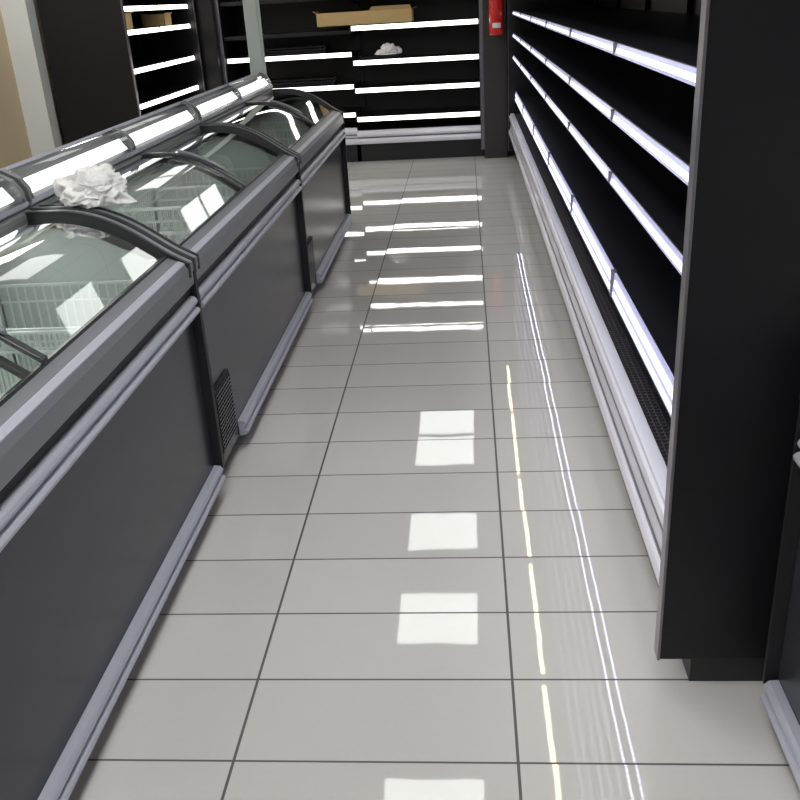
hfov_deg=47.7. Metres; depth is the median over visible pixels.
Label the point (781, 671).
chest freezer
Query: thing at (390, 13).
cardboard box
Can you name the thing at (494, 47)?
column
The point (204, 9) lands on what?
column
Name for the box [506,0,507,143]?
wall
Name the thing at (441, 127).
grille
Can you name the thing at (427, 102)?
refrigerated display case
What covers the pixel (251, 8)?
support post
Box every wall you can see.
[0,0,64,168]
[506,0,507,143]
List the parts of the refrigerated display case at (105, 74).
panel trim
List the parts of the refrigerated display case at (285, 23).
panel trim, panel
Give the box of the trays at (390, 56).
[360,54,401,60]
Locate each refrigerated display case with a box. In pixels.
[37,0,205,143]
[214,0,363,161]
[350,0,484,161]
[507,0,799,680]
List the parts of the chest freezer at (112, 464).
lid handle, glass lid, lid rail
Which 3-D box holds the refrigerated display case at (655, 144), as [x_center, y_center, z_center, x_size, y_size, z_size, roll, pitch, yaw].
[1.140,-1.870,4.880,0.920,2.250,7.276,-1,24,5]
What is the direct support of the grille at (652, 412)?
attached to the refrigerated display case at (655, 144)
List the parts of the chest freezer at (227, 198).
glass lid, lid handle, glass lid, vent plate, lid rail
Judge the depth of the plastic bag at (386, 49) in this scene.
8.57 m
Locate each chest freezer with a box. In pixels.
[0,101,312,466]
[0,174,225,799]
[181,72,351,290]
[760,395,799,789]
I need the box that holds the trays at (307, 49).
[264,43,330,56]
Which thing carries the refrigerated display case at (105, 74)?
on the floor
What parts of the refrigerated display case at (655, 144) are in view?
panel trim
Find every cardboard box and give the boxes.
[125,12,133,29]
[140,13,171,27]
[313,4,416,27]
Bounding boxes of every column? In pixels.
[0,0,61,156]
[193,0,223,90]
[482,0,506,157]
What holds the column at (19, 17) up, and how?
on the floor
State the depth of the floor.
2.48 m
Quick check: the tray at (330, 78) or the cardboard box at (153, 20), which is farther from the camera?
the tray at (330, 78)
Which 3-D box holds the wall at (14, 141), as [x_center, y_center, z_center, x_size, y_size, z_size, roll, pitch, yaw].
[-3.099,-1.319,3.659,0.100,2.700,12.350,-1,24,5]
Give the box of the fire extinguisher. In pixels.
[489,0,505,35]
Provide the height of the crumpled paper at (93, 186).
0.111 m
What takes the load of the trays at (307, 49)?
in the refrigerated display case at (285, 23)
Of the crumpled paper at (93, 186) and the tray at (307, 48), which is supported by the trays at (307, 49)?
the tray at (307, 48)
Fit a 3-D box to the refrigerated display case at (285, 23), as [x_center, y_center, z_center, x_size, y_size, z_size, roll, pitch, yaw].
[-1.052,-3.474,8.857,1.268,2.200,0.724,-1,24,5]
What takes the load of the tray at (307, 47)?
on the trays at (307, 49)
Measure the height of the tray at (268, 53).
0.020 m
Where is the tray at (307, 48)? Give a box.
[264,45,330,52]
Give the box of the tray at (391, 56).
[360,54,398,58]
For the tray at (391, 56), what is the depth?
8.70 m
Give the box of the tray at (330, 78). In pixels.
[270,74,339,81]
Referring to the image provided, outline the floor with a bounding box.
[68,144,799,799]
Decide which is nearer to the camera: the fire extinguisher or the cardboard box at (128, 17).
the cardboard box at (128, 17)
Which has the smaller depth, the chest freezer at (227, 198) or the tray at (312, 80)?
the chest freezer at (227, 198)
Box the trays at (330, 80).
[270,74,340,88]
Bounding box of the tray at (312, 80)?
[271,76,340,84]
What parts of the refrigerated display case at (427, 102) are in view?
panel, panel trim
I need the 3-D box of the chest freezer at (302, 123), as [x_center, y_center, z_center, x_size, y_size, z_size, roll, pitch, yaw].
[-0.796,-1.300,5.314,0.774,1.071,1.798,-1,24,5]
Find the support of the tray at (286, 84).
on the trays at (330, 80)
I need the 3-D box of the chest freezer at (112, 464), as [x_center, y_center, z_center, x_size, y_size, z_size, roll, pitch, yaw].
[-1.030,0.207,1.948,0.774,1.071,1.848,-1,24,5]
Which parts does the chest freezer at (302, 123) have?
glass lid, lid handle, glass lid, lid rail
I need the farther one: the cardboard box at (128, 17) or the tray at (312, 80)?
the tray at (312, 80)
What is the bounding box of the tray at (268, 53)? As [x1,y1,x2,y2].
[265,50,330,56]
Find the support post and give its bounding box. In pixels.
[242,0,266,74]
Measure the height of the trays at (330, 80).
0.086 m
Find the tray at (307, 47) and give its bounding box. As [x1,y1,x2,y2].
[264,43,329,49]
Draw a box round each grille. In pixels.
[358,124,478,130]
[515,114,670,466]
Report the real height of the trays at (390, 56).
0.042 m
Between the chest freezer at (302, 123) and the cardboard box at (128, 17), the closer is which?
the chest freezer at (302, 123)
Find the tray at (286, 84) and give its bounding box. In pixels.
[272,81,336,88]
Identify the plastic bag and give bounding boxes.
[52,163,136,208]
[374,43,401,54]
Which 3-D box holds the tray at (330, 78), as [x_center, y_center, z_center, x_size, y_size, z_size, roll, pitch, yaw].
[-0.956,-3.161,8.883,0.698,0.020,0.360,-1,24,5]

